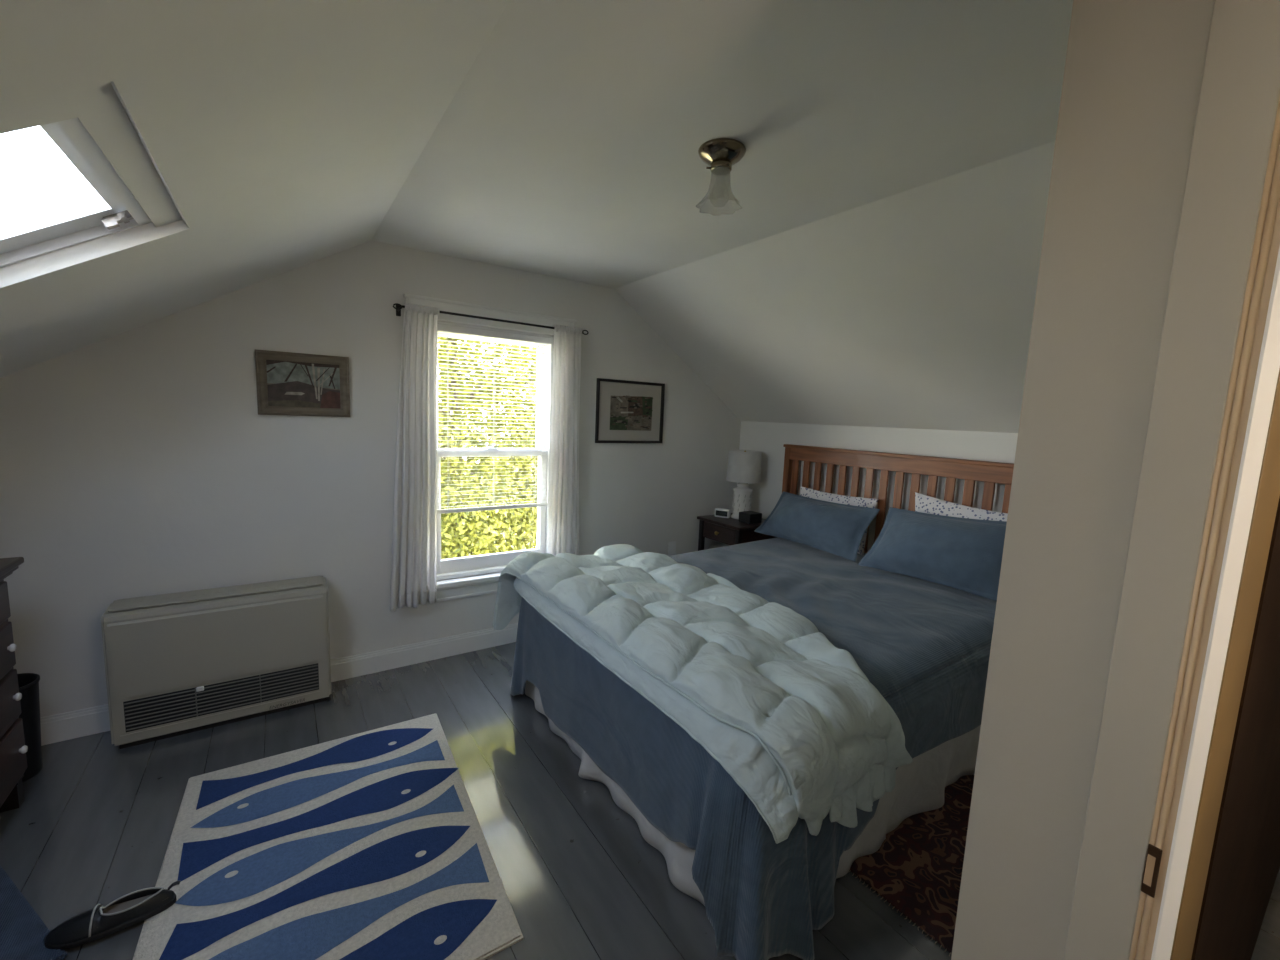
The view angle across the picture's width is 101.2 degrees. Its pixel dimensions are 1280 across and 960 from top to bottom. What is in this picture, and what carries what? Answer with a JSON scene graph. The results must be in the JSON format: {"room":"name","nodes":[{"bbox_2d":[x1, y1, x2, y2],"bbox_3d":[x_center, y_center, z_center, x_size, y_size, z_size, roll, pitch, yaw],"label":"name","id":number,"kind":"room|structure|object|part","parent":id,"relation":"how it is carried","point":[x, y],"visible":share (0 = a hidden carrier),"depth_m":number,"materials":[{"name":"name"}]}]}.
{"room":"bedroom","nodes":[
{"label":"bedroom","id":0,"kind":"room"},
{"bbox_2d":[0,240,740,716],"bbox_3d":[-1.047,-0.103,3.160,4.396,2.308,0.160,-3,9,-34],"label":"wall","id":1,"kind":"structure","parent":0,"point":[141,461],"depth_m":2.54,"materials":[{"name":"white paint"}]},
{"bbox_2d":[40,623,517,745],"bbox_3d":[-1.041,0.994,3.222,4.396,0.118,0.016,-3,9,-34],"label":"baseboard","id":2,"kind":"structure","parent":1,"relation":"attached to","point":[55,728],"depth_m":2.92,"materials":[{"name":"white wood"}]},
{"bbox_2d":[255,349,349,416],"bbox_3d":[-1.644,-0.466,2.577,0.385,0.302,0.025,-3,9,-34],"label":"framed picture","id":3,"kind":"object","parent":1,"relation":"attached to","point":[287,383],"visible":1,"depth_m":2.57,"materials":[{"name":"wood"}]},
{"bbox_2d":[266,360,340,408],"bbox_3d":[-1.648,-0.468,2.583,0.320,0.235,0.011,-3,9,-34],"label":"painting","id":4,"kind":"object","parent":3,"relation":"attached to","point":[290,384],"depth_m":2.58,"materials":[{"name":"fabric"}]},
{"bbox_2d":[403,293,576,604],"bbox_3d":[-0.901,-0.159,3.217,1.025,1.717,0.218,-3,9,-34],"label":"window","id":5,"kind":"structure","parent":1,"relation":"in","point":[450,571],"depth_m":3.19,"materials":[{"name":"white wood"}]},
{"bbox_3d":[-0.922,0.589,3.296,1.025,0.028,0.188,-3,9,-34],"label":"sill","id":6,"kind":"part","parent":5,"relation":"part of","materials":[{"name":"white wood"}]},
{"bbox_3d":[-0.861,-0.195,3.156,1.015,1.627,0.034,-3,9,-34],"label":"casing","id":7,"kind":"part","parent":5,"relation":"part of","materials":[{"name":"white"}]},
{"bbox_3d":[-0.919,-0.521,3.221,0.714,0.748,0.035,-3,9,-34],"label":"sash","id":8,"kind":"part","parent":5,"relation":"part of","materials":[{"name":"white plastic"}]},
{"bbox_3d":[-0.921,0.191,3.269,0.714,0.765,0.035,-3,9,-34],"label":"sash","id":9,"kind":"part","parent":5,"relation":"part of","materials":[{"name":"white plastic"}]},
{"bbox_2d":[437,323,551,513],"bbox_3d":[-0.877,-0.349,3.169,0.713,1.072,0.036,-3,9,-34],"label":"window blind","id":10,"kind":"object","parent":5,"relation":"attached to","point":[442,328],"visible":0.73,"depth_m":3.15,"materials":[{"name":"white plastic"}]},
{"bbox_3d":[-0.897,0.172,3.233,0.705,0.022,0.024,-3,9,-34],"label":"rail","id":11,"kind":"part","parent":10,"relation":"part of","materials":[{"name":"white plastic"}]},
{"bbox_3d":[-0.918,-0.167,3.242,0.745,1.485,0.156,-3,9,-34],"label":"frame","id":12,"kind":"part","parent":5,"relation":"part of","materials":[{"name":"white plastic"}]},
{"bbox_2d":[393,303,588,334],"bbox_3d":[-0.818,-0.912,3.047,1.142,0.060,0.081,-3,9,-34],"label":"curtain rod","id":13,"kind":"object","parent":1,"relation":"attached to","point":[398,307],"visible":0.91,"depth_m":2.95,"materials":[{"name":"black metal"}]},
{"bbox_2d":[390,303,438,611],"bbox_3d":[-1.222,-0.106,2.844,0.270,1.640,0.058,-3,9,-34],"label":"curtain","id":14,"kind":"object","parent":13,"relation":"hanging from","point":[414,544],"visible":1,"depth_m":2.85,"materials":[{"name":"white fabric"}]},
{"bbox_2d":[547,324,581,555],"bbox_3d":[-0.479,-0.131,3.351,0.234,1.655,0.057,-3,9,-34],"label":"curtain","id":15,"kind":"object","parent":13,"relation":"hanging from","point":[563,514],"visible":0.8,"depth_m":3.33,"materials":[{"name":"white fabric"}]},
{"bbox_2d":[595,378,664,442],"bbox_3d":[-0.060,-0.472,3.663,0.552,0.430,0.030,-3,9,-34],"label":"framed picture","id":16,"kind":"object","parent":1,"relation":"attached to","point":[626,411],"visible":1,"depth_m":3.66,"materials":[{"name":"black wood"}]},
{"bbox_2d":[610,395,652,430],"bbox_3d":[-0.052,-0.466,3.665,0.350,0.239,0.024,-3,9,-34],"label":"print","id":17,"kind":"object","parent":16,"relation":"attached to","point":[627,412],"depth_m":3.67,"materials":[{"name":"multicoloured"}]},
{"bbox_2d":[668,541,675,555],"bbox_3d":[0.248,0.531,4.043,0.072,0.115,0.008,-3,9,-34],"label":"wall outlet","id":18,"kind":"object","parent":1,"relation":"attached to","point":[672,545],"visible":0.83,"depth_m":4.04,"materials":[{"name":"white plastic"}]},
{"bbox_2d":[0,0,1072,432],"bbox_3d":[-0.169,-0.589,1.842,4.636,1.232,3.183,-3,9,-34],"label":"ceiling","id":19,"kind":"structure","parent":0,"point":[878,264],"depth_m":1.57,"materials":[{"name":"paint"}]},
{"bbox_2d":[0,72,197,290],"bbox_3d":[-1.324,-0.545,0.930,0.761,0.578,0.865,-3,9,-34],"label":"window","id":20,"kind":"structure","parent":19,"relation":"attached to","point":[115,190],"depth_m":1.23,"materials":[{"name":"paint"}]},
{"bbox_3d":[-1.382,-0.520,0.987,0.555,0.362,0.645,-3,9,-34],"label":"sash","id":21,"kind":"part","parent":20,"relation":"part of","materials":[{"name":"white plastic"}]},
{"bbox_3d":[-1.375,-0.504,0.993,0.587,0.386,0.675,-3,9,-34],"label":"frame","id":22,"kind":"part","parent":20,"relation":"part of","materials":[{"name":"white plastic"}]},
{"bbox_3d":[-1.306,-0.506,0.949,0.654,0.434,0.829,-3,9,-34],"label":"casing","id":23,"kind":"part","parent":20,"relation":"part of","materials":[{"name":"paint"}]},
{"bbox_2d":[698,138,745,214],"bbox_3d":[0.252,-0.943,1.643,0.148,0.168,0.148,-3,9,-34],"label":"ceiling light","id":24,"kind":"object","parent":19,"relation":"attached to","point":[720,154],"visible":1,"depth_m":1.60,"materials":[{"name":"gold metal"}]},
{"bbox_3d":[0.251,-0.918,1.646,0.138,0.118,0.138,-1,8,-23],"label":"lamp shade","id":25,"kind":"part","parent":24,"relation":"part of","materials":[{"name":"clear glass"}]},
{"bbox_2d":[0,642,1279,959],"bbox_3d":[0.386,1.426,1.157,4.596,0.120,5.305,-3,9,-34],"label":"floor","id":26,"kind":"structure","parent":0,"point":[580,878],"depth_m":1.84,"materials":[{"name":"grey wood"}]},
{"bbox_2d":[0,557,27,812],"bbox_3d":[-2.081,0.799,1.297,0.490,0.892,1.225,-3,9,-34],"label":"dresser","id":27,"kind":"object","parent":26,"relation":"on","point":[13,749],"visible":1,"depth_m":1.80,"materials":[{"name":"brown wood"}]},
{"bbox_3d":[-1.894,0.480,1.376,0.018,0.130,1.093,-3,9,-34],"label":"drawer","id":28,"kind":"part","parent":27,"relation":"part of","materials":[{"name":"brown wood"}]},
{"bbox_3d":[-1.901,0.639,1.396,0.018,0.160,1.093,-3,9,-34],"label":"drawer","id":29,"kind":"part","parent":27,"relation":"part of","materials":[{"name":"brown wood"}]},
{"bbox_3d":[-2.062,0.396,1.246,0.468,0.030,1.195,-3,9,-34],"label":"cornice","id":30,"kind":"part","parent":27,"relation":"part of","materials":[{"name":"brown wood"}]},
{"bbox_3d":[-1.908,0.818,1.418,0.018,0.170,1.093,-3,9,-34],"label":"drawer","id":31,"kind":"part","parent":27,"relation":"part of","materials":[{"name":"brown wood"}]},
{"bbox_3d":[-2.251,1.115,1.876,0.058,0.110,0.055,-3,9,-34],"label":"leg","id":32,"kind":"part","parent":27,"relation":"part of","materials":[{"name":"black wood"}]},
{"bbox_3d":[-2.164,0.578,1.809,0.019,0.028,0.028,-3,9,-34],"label":"knob","id":33,"kind":"part","parent":27,"relation":"part of","materials":[{"name":"white ceramic"}]},
{"bbox_3d":[-1.915,1.014,1.442,0.018,0.195,1.093,-3,9,-34],"label":"drawer","id":34,"kind":"part","parent":27,"relation":"part of","materials":[{"name":"brown wood"}]},
{"bbox_3d":[-2.171,0.756,1.831,0.019,0.028,0.028,-3,9,-34],"label":"knob","id":35,"kind":"part","parent":27,"relation":"part of","materials":[{"name":"white ceramic"}]},
{"bbox_3d":[-2.179,0.953,1.855,0.019,0.028,0.028,-3,9,-34],"label":"knob","id":36,"kind":"part","parent":27,"relation":"part of","materials":[{"name":"white ceramic"}]},
{"bbox_2d":[17,673,41,782],"bbox_3d":[-2.410,0.958,1.999,0.193,0.380,0.184,-3,9,-34],"label":"waste bin","id":37,"kind":"object","parent":26,"relation":"on","point":[28,683],"visible":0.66,"depth_m":2.02,"materials":[{"name":"black plastic"}]},
{"bbox_2d":[0,865,66,959],"bbox_3d":[-1.897,1.247,1.306,0.620,0.016,0.500,6,8,27],"label":"floor mat","id":38,"kind":"object","parent":26,"relation":"on","point":[23,932],"visible":1,"depth_m":1.44,"materials":[{"name":"blue fabric"}]},
{"bbox_2d":[101,576,331,748],"bbox_3d":[-1.916,0.807,2.455,0.791,0.608,0.238,-3,9,-34],"label":"wall heater","id":39,"kind":"object","parent":26,"relation":"on","point":[179,663],"visible":1,"depth_m":2.34,"materials":[{"name":"beige metal"}]},
{"bbox_3d":[-1.897,0.512,2.408,0.751,0.010,0.145,-3,9,-34],"label":"panel","id":40,"kind":"part","parent":39,"relation":"part of","materials":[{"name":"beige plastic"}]},
{"bbox_3d":[-1.850,0.731,2.354,0.751,0.324,0.013,-3,9,-34],"label":"panel","id":41,"kind":"part","parent":39,"relation":"part of","materials":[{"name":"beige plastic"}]},
{"bbox_2d":[123,663,318,731],"bbox_3d":[-1.861,0.976,2.382,0.692,0.138,0.016,-3,9,-34],"label":"grille","id":42,"kind":"object","parent":39,"relation":"attached to","point":[147,712],"depth_m":2.36,"materials":[{"name":"grey metal"}]},
{"bbox_2d":[133,713,522,959],"bbox_3d":[-1.037,1.225,1.770,0.966,0.014,1.282,-3,9,-34],"label":"rug","id":43,"kind":"object","parent":26,"relation":"on","point":[372,844],"visible":1,"depth_m":1.69,"materials":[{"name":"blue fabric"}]},
{"bbox_2d":[44,880,180,949],"bbox_3d":[-1.469,1.206,1.471,0.282,0.066,0.097,-3,9,-34],"label":"shoe","id":44,"kind":"object","parent":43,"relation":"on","point":[130,909],"visible":1,"depth_m":1.45,"materials":[{"name":"black leather"}]},
{"bbox_2d":[697,513,775,550],"bbox_3d":[0.732,0.659,4.047,0.453,0.722,0.460,-3,9,-34],"label":"nightstand","id":45,"kind":"object","parent":26,"relation":"on","point":[729,531],"visible":0.42,"depth_m":3.88,"materials":[{"name":"brown wood"}]},
{"bbox_3d":[0.471,0.652,4.107,0.036,0.700,0.036,-3,9,-34],"label":"leg","id":46,"kind":"part","parent":45,"relation":"part of","materials":[{"name":"black wood"}]},
{"bbox_3d":[0.590,0.394,3.909,0.016,0.110,0.340,-3,9,-34],"label":"drawer","id":47,"kind":"part","parent":45,"relation":"part of","materials":[{"name":"brown wood"}]},
{"bbox_2d":[714,508,730,517],"bbox_3d":[0.637,0.255,4.054,0.120,0.068,0.052,6,8,27],"label":"alarm clock","id":48,"kind":"object","parent":45,"relation":"on","point":[719,512],"visible":1,"depth_m":4.03,"materials":[{"name":"white plastic"}]},
{"bbox_3d":[0.693,0.701,3.785,0.036,0.700,0.036,-3,9,-34],"label":"leg","id":49,"kind":"part","parent":45,"relation":"part of","materials":[{"name":"black wood"}]},
{"bbox_2d":[726,450,761,518],"bbox_3d":[0.794,0.033,4.044,0.260,0.524,0.260,-3,9,-34],"label":"table lamp","id":50,"kind":"object","parent":45,"relation":"on","point":[744,466],"visible":0.91,"depth_m":3.95,"materials":[{"name":"white ceramic"}]},
{"bbox_3d":[0.799,-0.107,4.026,0.260,0.232,0.260,-3,9,-34],"label":"lamp shade","id":51,"kind":"part","parent":50,"relation":"part of","materials":[{"name":"white fabric"}]},
{"bbox_2d":[739,511,761,523],"bbox_3d":[0.820,0.278,3.906,0.130,0.074,0.115,-3,9,-34],"label":"box","id":52,"kind":"object","parent":45,"relation":"on","point":[749,517],"visible":1,"depth_m":3.87,"materials":[{"name":"black plastic"}]},
{"bbox_2d":[782,444,1013,552],"bbox_3d":[0.717,0.533,2.649,2.067,1.312,1.774,-3,9,-34],"label":"headboard","id":53,"kind":"object","parent":26,"relation":"on","point":[991,473],"visible":0.21,"depth_m":3.17,"materials":[{"name":"brown wood"}]},
{"bbox_2d":[525,681,980,905],"bbox_3d":[0.651,0.990,2.645,2.074,0.399,1.655,-3,9,-34],"label":"bed skirt","id":54,"kind":"object","parent":53,"relation":"hanging from","point":[920,785],"visible":0.12,"depth_m":1.96,"materials":[{"name":"white fabric"}]},
{"bbox_2d":[510,537,996,959],"bbox_3d":[0.649,0.853,2.596,2.140,0.663,1.812,-3,9,-34],"label":"coverlet","id":55,"kind":"object","parent":53,"relation":"on","point":[925,646],"visible":0.56,"depth_m":1.91,"materials":[{"name":"blue fabric"}]},
{"bbox_2d":[493,544,912,843],"bbox_3d":[0.117,0.669,2.258,0.919,0.424,1.926,-3,9,-34],"label":"comforter","id":56,"kind":"object","parent":55,"relation":"on","point":[791,715],"visible":1,"depth_m":1.63,"materials":[{"name":"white fabric"}]},
{"bbox_2d":[754,491,879,561],"bbox_3d":[1.107,0.275,3.409,0.224,0.306,0.835,-3,9,-34],"label":"pillow","id":57,"kind":"object","parent":55,"relation":"on","point":[838,529],"visible":1,"depth_m":3.27,"materials":[{"name":"blue fabric"}]},
{"bbox_2d":[800,487,877,555],"bbox_3d":[1.256,0.258,3.485,0.122,0.358,0.626,-3,9,-34],"label":"pillow","id":58,"kind":"object","parent":55,"relation":"on","point":[806,492],"visible":0.2,"depth_m":3.38,"materials":[{"name":"fabric"}]},
{"bbox_2d":[858,507,1006,600],"bbox_3d":[1.547,0.344,2.719,0.233,0.373,0.766,-3,9,-34],"label":"pillow","id":59,"kind":"object","parent":55,"relation":"on","point":[964,554],"visible":0.87,"depth_m":2.64,"materials":[{"name":"blue fabric"}]},
{"bbox_2d":[915,492,1007,520],"bbox_3d":[1.733,0.325,2.786,0.124,0.432,0.630,-3,9,-34],"label":"pillow","id":60,"kind":"object","parent":55,"relation":"on","point":[923,503],"visible":0.12,"depth_m":2.85,"materials":[{"name":"fabric"}]},
{"bbox_3d":[1.065,0.401,3.913,0.047,1.293,0.044,-3,9,-34],"label":"post","id":61,"kind":"part","parent":53,"relation":"part of","materials":[{"name":"brown wood"}]},
{"bbox_3d":[1.571,-0.144,3.135,0.059,0.020,1.774,-3,9,-34],"label":"headboard","id":62,"kind":"part","parent":53,"relation":"part of","materials":[{"name":"brown wood"}]},
{"bbox_3d":[1.570,-0.091,3.141,0.035,0.087,1.752,-3,9,-34],"label":"rail","id":63,"kind":"part","parent":53,"relation":"part of","materials":[{"name":"brown wood"}]},
{"bbox_2d":[848,775,973,955],"bbox_3d":[1.442,1.305,1.953,1.475,0.008,0.610,-3,9,-34],"label":"patterned rug","id":64,"kind":"object","parent":26,"relation":"on","point":[917,869],"visible":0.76,"depth_m":1.77,"materials":[{"name":"red fabric"}]},
{"bbox_2d":[737,421,1017,550],"bbox_3d":[1.651,0.419,3.247,0.120,1.466,3.183,-3,9,-34],"label":"wall","id":65,"kind":"structure","parent":0,"point":[769,438],"depth_m":3.36,"materials":[{"name":"white paint"}]},
{"bbox_2d":[951,0,1213,959],"bbox_3d":[0.640,0.267,0.709,4.396,2.308,0.210,-3,9,-34],"label":"wall","id":66,"kind":"structure","parent":0,"point":[1133,70],"depth_m":0.64,"materials":[{"name":"beige paint"}]},
{"bbox_2d":[1063,0,1279,959],"bbox_3d":[0.640,0.359,0.646,0.171,2.140,0.089,-3,9,-34],"label":"door frame","id":67,"kind":"structure","parent":66,"relation":"in","point":[1208,492],"depth_m":0.56,"materials":[{"name":"beige paint"}]},
{"bbox_3d":[0.578,0.442,0.594,0.002,0.060,0.012,-3,9,-34],"label":"strike plate","id":68,"kind":"part","parent":67,"relation":"part of","materials":[{"name":"brown metal"}]},
{"bbox_3d":[0.667,0.365,0.612,0.166,2.140,0.002,-3,9,-34],"label":"hall casing","id":69,"kind":"part","parent":67,"relation":"part of","materials":[{"name":"paint"}]},
{"bbox_2d":[1191,497,1279,959],"bbox_3d":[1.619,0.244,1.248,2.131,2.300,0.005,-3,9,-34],"label":"door","id":70,"kind":"structure","parent":0,"point":[1244,865],"depth_m":0.81,"materials":[{"name":"brown wood"}]},
{"label":"outside","id":71,"kind":"structure","parent":0,"visible":0},
{"bbox_3d":[-2.331,3.378,8.080,55.000,0.100,65.000,-3,9,-34],"label":"ground","id":72,"kind":"structure","parent":71,"visible":0},
{"bbox_2d":[438,335,537,558],"bbox_3d":[-3.402,-2.204,10.453,7.813,10.328,3.377,-3,9,-38],"label":"tree","id":73,"kind":"object","parent":72,"relation":"on","point":[460,535],"visible":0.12,"depth_m":9.77,"materials":[{"name":"green plant"}]},
{"bbox_2d":[438,335,537,527],"bbox_3d":[-5.586,-3.770,15.267,12.789,12.658,4.169,-3,9,-37],"label":"tree","id":74,"kind":"object","parent":72,"relation":"on","point":[467,356],"visible":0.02,"depth_m":14.84,"materials":[{"name":"green plant"}]}
]}

